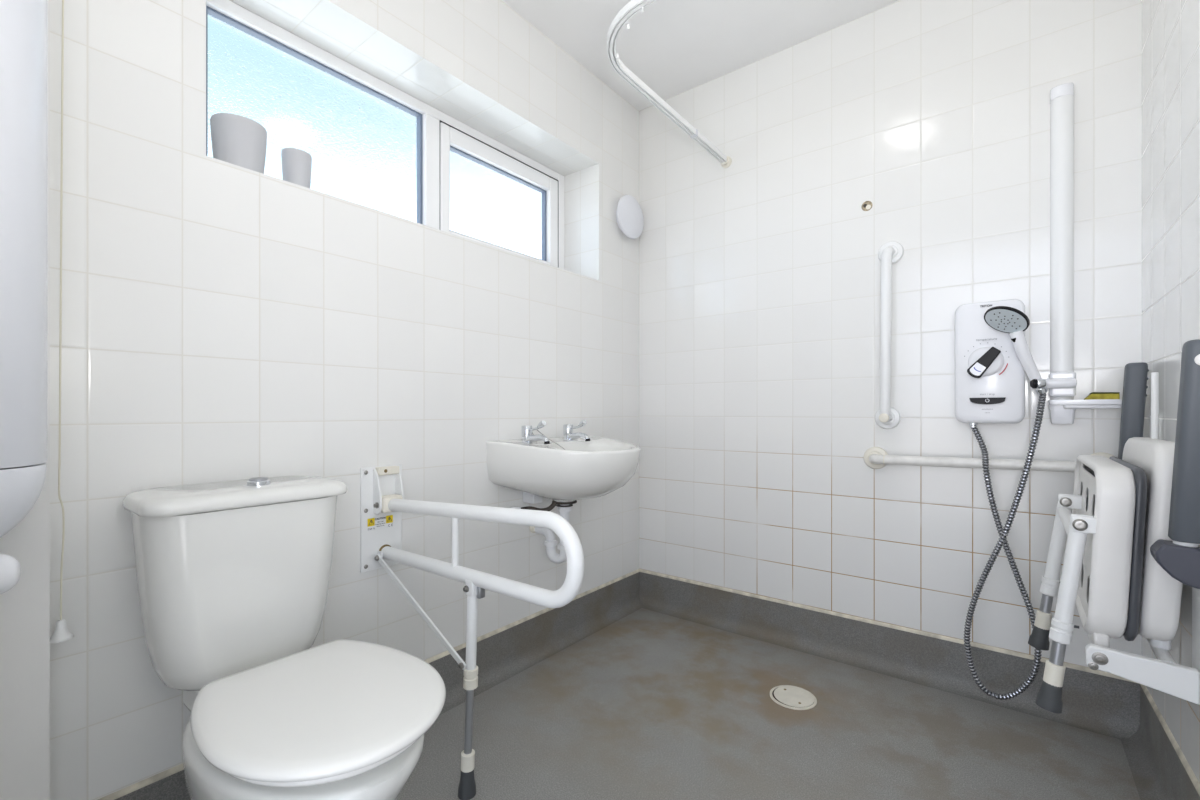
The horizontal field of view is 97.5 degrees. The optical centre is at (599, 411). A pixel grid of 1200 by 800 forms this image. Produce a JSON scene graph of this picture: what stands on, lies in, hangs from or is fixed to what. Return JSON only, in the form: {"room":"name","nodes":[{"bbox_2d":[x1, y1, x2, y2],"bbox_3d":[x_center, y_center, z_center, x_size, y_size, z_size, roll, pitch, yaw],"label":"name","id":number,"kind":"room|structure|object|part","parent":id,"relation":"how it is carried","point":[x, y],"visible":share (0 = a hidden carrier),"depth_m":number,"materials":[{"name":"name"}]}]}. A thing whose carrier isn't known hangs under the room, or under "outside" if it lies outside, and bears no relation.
{"room":"accessible bathroom","nodes":[
{"label":"accessible bathroom","id":0,"kind":"room"},
{"bbox_2d":[0,0,49,799],"bbox_3d":[-0.459,-0.270,0.347,1.738,2.420,0.280,0,0,38],"label":"wall","id":1,"kind":"structure","parent":0,"point":[25,608],"depth_m":0.90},
{"bbox_2d":[0,0,47,593],"bbox_3d":[-0.947,-0.302,0.748,0.236,1.147,0.220,0,0,38],"label":"water heater","id":2,"kind":"object","parent":1,"relation":"attached to","point":[23,23],"visible":1,"depth_m":0.76,"materials":[{"name":"white"}]},
{"bbox_2d":[0,554,20,593],"bbox_3d":[-0.907,0.233,0.752,0.075,0.077,0.105,0,0,38],"label":"knob","id":3,"kind":"object","parent":2,"relation":"attached to","point":[10,568],"depth_m":0.77,"materials":[{"name":"white plastic"}]},
{"bbox_2d":[50,0,638,799],"bbox_3d":[-0.606,-0.270,1.812,0.300,2.420,2.205,0,0,38],"label":"wall","id":4,"kind":"structure","parent":0,"point":[222,321],"depth_m":1.38,"materials":[{"name":"tile"}]},
{"bbox_2d":[210,113,266,173],"bbox_3d":[-0.916,-0.654,1.335,0.120,0.142,0.120,0,0,38],"label":"plant pot","id":5,"kind":"object","parent":4,"relation":"in","point":[238,140],"visible":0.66,"depth_m":1.29,"materials":[{"name":"grey ceramic"}]},
{"bbox_2d":[281,148,311,187],"bbox_3d":[-0.840,-0.648,1.456,0.074,0.130,0.074,0,0,38],"label":"plant pot","id":6,"kind":"object","parent":4,"relation":"in","point":[296,163],"visible":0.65,"depth_m":1.43,"materials":[{"name":"grey ceramic"}]},
{"bbox_2d":[97,569,638,799],"bbox_3d":[-0.430,0.781,1.788,0.006,0.017,2.025,0,0,38],"label":"trim","id":7,"kind":"structure","parent":4,"relation":"attached to","point":[171,771],"depth_m":1.68,"materials":[{"name":"grey plastic"}]},
{"bbox_2d":[115,572,641,799],"bbox_3d":[-0.413,0.863,1.775,0.049,0.155,2.025,0,0,38],"label":"baseboard","id":8,"kind":"structure","parent":4,"relation":"attached to","point":[501,656],"depth_m":1.97,"materials":[{"name":"plastic"}]},
{"bbox_2d":[206,0,563,268],"bbox_3d":[-0.634,-0.843,1.910,0.064,0.520,1.447,0,0,38],"label":"window","id":9,"kind":"structure","parent":4,"relation":"in","point":[438,134],"depth_m":1.91,"materials":[{"name":"white plastic"}]},
{"bbox_3d":[-0.412,-0.841,2.193,0.064,0.444,0.631,0,0,38],"label":"casement frame","id":10,"kind":"part","parent":9,"relation":"part of","materials":[{"name":"white plastic"}]},
{"bbox_2d":[360,464,583,799],"bbox_3d":[-0.339,0.549,1.296,0.756,0.783,0.126,0,0,38],"label":"support rail","id":11,"kind":"object","parent":4,"relation":"attached to","point":[382,501],"visible":1,"depth_m":1.29,"materials":[{"name":"white metal"}]},
{"bbox_3d":[-0.634,0.305,1.527,0.006,0.295,0.126,0,0,38],"label":"wall plate","id":12,"kind":"part","parent":11,"relation":"part of","materials":[{"name":"white metal"}]},
{"bbox_3d":[-0.313,0.541,1.282,0.036,0.248,0.026,0,0,38],"label":"leg","id":13,"kind":"part","parent":11,"relation":"part of","materials":[{"name":"white metal"}]},
{"bbox_3d":[-0.329,0.321,1.299,0.744,0.212,0.036,0,0,38],"label":"rail","id":14,"kind":"part","parent":11,"relation":"part of","materials":[{"name":"white metal"}]},
{"bbox_2d":[486,420,640,563],"bbox_3d":[-0.064,0.297,1.920,0.422,0.531,0.545,0,0,38],"label":"basin","id":15,"kind":"object","parent":4,"relation":"attached to","point":[565,470],"visible":0.92,"depth_m":1.78,"materials":[{"name":"white ceramic"},{"name":"chrome"}]},
{"bbox_2d":[521,421,549,443],"bbox_3d":[-0.228,0.073,1.858,0.131,0.083,0.044,0,0,38],"label":"tap","id":16,"kind":"object","parent":15,"relation":"on","point":[526,431],"depth_m":1.86,"materials":[{"name":"silver metal"}]},
{"bbox_3d":[-0.064,0.213,1.920,0.420,0.221,0.545,0,0,38],"label":"bowl","id":17,"kind":"part","parent":15,"relation":"part of","materials":[{"name":"white ceramic"}]},
{"bbox_2d":[563,420,589,440],"bbox_3d":[-0.090,0.073,2.034,0.131,0.083,0.044,0,0,38],"label":"tap","id":18,"kind":"object","parent":15,"relation":"on","point":[568,433],"depth_m":2.04,"materials":[{"name":"silver metal"}]},
{"bbox_2d":[616,195,643,238],"bbox_3d":[0.140,-0.915,2.476,0.054,0.202,0.202,0,0,38],"label":"air vent","id":19,"kind":"object","parent":4,"relation":"in","point":[629,215],"visible":1,"depth_m":2.44,"materials":[{"name":"white plastic"}]},
{"bbox_2d":[502,0,899,110],"bbox_3d":[-0.306,-1.530,0.688,2.158,0.100,3.905,0,0,38],"label":"ceiling","id":20,"kind":"structure","parent":0,"point":[675,47],"depth_m":2.04,"materials":[{"name":"white paint"}]},
{"bbox_2d":[50,0,72,642],"bbox_3d":[-0.992,-0.529,0.978,0.066,1.902,0.066,0,0,38],"label":"pull cord","id":21,"kind":"object","parent":20,"relation":"hanging from","point":[61,633],"visible":0.99,"depth_m":0.97,"materials":[{"name":"fabric"}]},
{"bbox_3d":[-0.995,-0.530,0.974,0.003,1.860,0.013,0,0,38],"label":"cord","id":22,"kind":"part","parent":21,"relation":"part of","materials":[{"name":"fabric"}]},
{"bbox_3d":[-0.997,0.404,0.972,0.032,0.038,0.032,0,0,38],"label":"cord handle","id":23,"kind":"part","parent":21,"relation":"part of","materials":[{"name":"white plastic"}]},
{"bbox_2d":[396,608,1139,799],"bbox_3d":[-0.306,0.990,0.688,2.158,0.100,3.905,0,0,38],"label":"floor","id":24,"kind":"structure","parent":0,"point":[648,705],"depth_m":1.51,"materials":[{"name":"plastic"}]},
{"bbox_2d":[123,475,445,799],"bbox_3d":[-0.578,0.543,1.002,0.726,0.794,0.387,0,0,38],"label":"toilet","id":25,"kind":"object","parent":24,"relation":"on","point":[233,577],"visible":1,"depth_m":1.00,"materials":[{"name":"white ceramic"},{"name":"white plastic"},{"name":"chrome"}]},
{"bbox_3d":[-0.783,0.179,1.163,0.205,0.035,0.387,0,0,38],"label":"cistern lid","id":26,"kind":"part","parent":25,"relation":"part of","materials":[{"name":"white ceramic"}]},
{"bbox_3d":[-0.755,0.149,1.163,0.036,0.006,0.036,0,0,38],"label":"button plate","id":27,"kind":"part","parent":25,"relation":"part of","materials":[{"name":"grey metal"}]},
{"bbox_3d":[-0.468,0.494,0.905,0.434,0.024,0.359,0,0,38],"label":"lid","id":28,"kind":"part","parent":25,"relation":"part of","materials":[{"name":"white plastic"}]},
{"bbox_3d":[-0.475,0.515,0.911,0.416,0.017,0.327,0,0,38],"label":"seat","id":29,"kind":"part","parent":25,"relation":"part of","materials":[{"name":"white plastic"}]},
{"bbox_2d":[770,685,816,709],"bbox_3d":[0.634,0.936,1.729,0.146,0.008,0.146,0,0,38],"label":"floor drain","id":30,"kind":"object","parent":24,"relation":"on","point":[788,696],"visible":1,"depth_m":1.72,"materials":[{"name":"beige plastic"}]},
{"bbox_2d":[639,0,1141,667],"bbox_3d":[0.852,-0.270,2.166,2.158,2.420,0.150,0,0,38],"label":"wall","id":31,"kind":"structure","parent":0,"point":[760,274],"depth_m":1.93,"materials":[{"name":"tile"}]},
{"bbox_2d":[607,0,731,167],"bbox_3d":[0.420,-1.091,1.438,0.724,0.049,1.646,0,0,-15],"label":"rail","id":32,"kind":"object","parent":31,"relation":"attached to","point":[633,7],"visible":1,"depth_m":1.73,"materials":[{"name":"white painted metal"},{"name":"cream nylon"}]},
{"bbox_2d":[862,201,871,210],"bbox_3d":[0.994,-0.766,1.958,0.037,0.037,0.008,0,0,38],"label":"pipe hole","id":33,"kind":"object","parent":31,"relation":"attached to","point":[867,205],"visible":1,"depth_m":1.96,"materials":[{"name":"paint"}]},
{"bbox_2d":[639,569,1138,683],"bbox_3d":[0.875,0.778,2.049,1.738,0.014,0.006,0,0,38],"label":"trim","id":34,"kind":"structure","parent":31,"relation":"attached to","point":[1068,665],"depth_m":1.90,"materials":[{"name":"grey plastic"}]},
{"bbox_2d":[639,572,1139,739],"bbox_3d":[0.861,0.862,2.032,1.738,0.157,0.049,0,0,38],"label":"baseboard","id":35,"kind":"structure","parent":31,"relation":"attached to","point":[1100,704],"depth_m":1.88,"materials":[{"name":"plastic"}]},
{"bbox_2d":[875,241,903,428],"bbox_3d":[1.027,-0.277,1.880,0.092,0.679,0.084,0,0,38],"label":"grab rail","id":36,"kind":"object","parent":31,"relation":"attached to","point":[886,417],"visible":1,"depth_m":1.85,"materials":[{"name":"white"}]},
{"bbox_3d":[1.025,-0.277,1.877,0.044,0.630,0.073,0,0,38],"label":"rail","id":37,"kind":"part","parent":36,"relation":"part of","materials":[{"name":"white"}]},
{"bbox_2d":[864,447,1114,472],"bbox_3d":[1.229,0.166,1.716,0.687,0.090,0.093,0,0,38],"label":"grab rail","id":38,"kind":"object","parent":31,"relation":"attached to","point":[874,457],"visible":0.55,"depth_m":1.71,"materials":[{"name":"white plastic"}]},
{"bbox_3d":[1.226,0.166,1.713,0.638,0.041,0.081,0,0,38],"label":"rail","id":39,"kind":"part","parent":38,"relation":"part of","materials":[{"name":"white metal"}]},
{"bbox_2d":[955,299,1024,426],"bbox_3d":[1.243,-0.149,1.681,0.180,0.400,0.131,0,0,38],"label":"shower","id":40,"kind":"object","parent":31,"relation":"attached to","point":[989,373],"visible":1,"depth_m":1.65,"materials":[{"name":"white plastic"}]},
{"bbox_2d":[969,423,977,426],"bbox_3d":[1.214,0.038,1.710,0.024,0.026,0.024,0,0,38],"label":"outlet","id":41,"kind":"object","parent":40,"relation":"attached to","point":[971,424],"depth_m":1.70,"materials":[{"name":"silver metal"}]},
{"bbox_3d":[1.200,-0.153,1.644,0.085,0.096,0.014,0,0,38],"label":"lever","id":42,"kind":"part","parent":40,"relation":"part of","materials":[{"name":"black plastic"}]},
{"bbox_2d":[984,305,1047,394],"bbox_3d":[1.249,-0.183,1.565,0.169,0.264,0.110,0,0,19],"label":"shower head","id":43,"kind":"object","parent":40,"relation":"attached to","point":[1013,321],"visible":1,"depth_m":1.57,"materials":[{"name":"white plastic"}]},
{"bbox_3d":[1.217,-0.273,1.576,0.101,0.069,0.096,0,0,38],"label":"spray plate","id":44,"kind":"part","parent":43,"relation":"part of","materials":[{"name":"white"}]},
{"bbox_3d":[1.284,-0.156,1.578,0.102,0.180,0.034,0,0,2],"label":"handle","id":45,"kind":"part","parent":43,"relation":"part of","materials":[{"name":"white plastic"}]},
{"bbox_2d":[1045,83,1121,423],"bbox_3d":[1.427,-0.478,1.556,0.178,1.028,0.100,0,0,38],"label":"riser rail","id":46,"kind":"object","parent":31,"relation":"attached to","point":[1061,383],"visible":0.91,"depth_m":1.59,"materials":[{"name":"white plastic"}]},
{"bbox_3d":[1.370,-0.085,1.565,0.075,0.031,0.031,0,0,38],"label":"slider knob","id":47,"kind":"part","parent":46,"relation":"part of","materials":[{"name":"white plastic"}]},
{"bbox_3d":[1.425,-0.028,1.543,0.165,0.014,0.075,0,0,38],"label":"soap dish","id":48,"kind":"part","parent":46,"relation":"part of","materials":[{"name":"white plastic"}]},
{"bbox_2d":[1083,392,1119,399],"bbox_3d":[1.448,-0.043,1.523,0.078,0.028,0.046,0,0,38],"label":"sponge","id":49,"kind":"object","parent":46,"relation":"on","point":[1094,395],"visible":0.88,"depth_m":1.50,"materials":[{"name":"yellow"}]},
{"bbox_2d":[964,393,1046,699],"bbox_3d":[1.236,0.410,1.611,0.117,0.935,0.191,0,0,-42],"label":"shower hose","id":50,"kind":"object","parent":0,"point":[1002,542],"visible":0.94,"depth_m":1.59,"materials":[{"name":"silver metal"}]},
{"bbox_2d":[1142,0,1199,782],"bbox_3d":[0.897,-0.270,0.571,0.120,2.420,2.305,0,0,38],"label":"wall","id":51,"kind":"structure","parent":0,"point":[1170,28],"depth_m":1.22,"materials":[{"name":"tile"}]},
{"bbox_2d":[1028,339,1199,713],"bbox_3d":[1.196,0.260,1.260,0.260,0.784,0.629,0,0,38],"label":"chair","id":52,"kind":"object","parent":51,"relation":"attached to","point":[1132,528],"visible":1,"depth_m":1.08,"materials":[{"name":"grey plastic"}]},
{"bbox_3d":[1.240,0.365,1.427,0.063,0.245,0.030,0,0,33],"label":"leg","id":53,"kind":"part","parent":52,"relation":"part of","materials":[{"name":"white metal"}]},
{"bbox_3d":[1.019,0.366,1.140,0.061,0.246,0.030,0,0,22],"label":"leg","id":54,"kind":"part","parent":52,"relation":"part of","materials":[{"name":"white metal"}]},
{"bbox_3d":[1.195,0.301,1.294,0.018,0.337,0.460,0,0,38],"label":"seat panel","id":55,"kind":"part","parent":52,"relation":"part of","materials":[{"name":"white plastic"}]},
{"bbox_3d":[1.446,0.054,1.431,0.061,0.372,0.052,0,0,38],"label":"armrest","id":56,"kind":"part","parent":52,"relation":"part of","materials":[{"name":"grey plastic"}]},
{"bbox_3d":[1.270,0.271,1.221,0.078,0.412,0.420,0,0,38],"label":"backrest","id":57,"kind":"part","parent":52,"relation":"part of","materials":[{"name":"white plastic"}]},
{"bbox_3d":[1.343,0.122,1.273,0.013,0.435,0.013,0,0,38],"label":"frame post","id":58,"kind":"part","parent":52,"relation":"part of","materials":[{"name":"white metal"}]},
{"bbox_3d":[1.181,0.453,1.107,0.034,0.086,0.031,0,0,38],"label":"post","id":59,"kind":"part","parent":52,"relation":"part of","materials":[{"name":"white"}]},
{"bbox_3d":[1.099,0.054,0.974,0.061,0.372,0.052,0,0,38],"label":"armrest","id":60,"kind":"part","parent":52,"relation":"part of","materials":[{"name":"grey plastic"}]},
{"bbox_2d":[1121,685,1199,799],"bbox_3d":[0.877,0.809,0.682,0.049,0.262,2.155,0,0,38],"label":"baseboard","id":61,"kind":"structure","parent":51,"relation":"attached to","point":[1158,773],"depth_m":1.32,"materials":[{"name":"plastic"}]},
{"bbox_2d":[1140,684,1199,795],"bbox_3d":[0.894,0.723,0.669,0.006,0.114,2.155,0,0,38],"label":"trim","id":62,"kind":"structure","parent":51,"relation":"attached to","point":[1173,741],"depth_m":1.20,"materials":[{"name":"grey plastic"}]}
]}

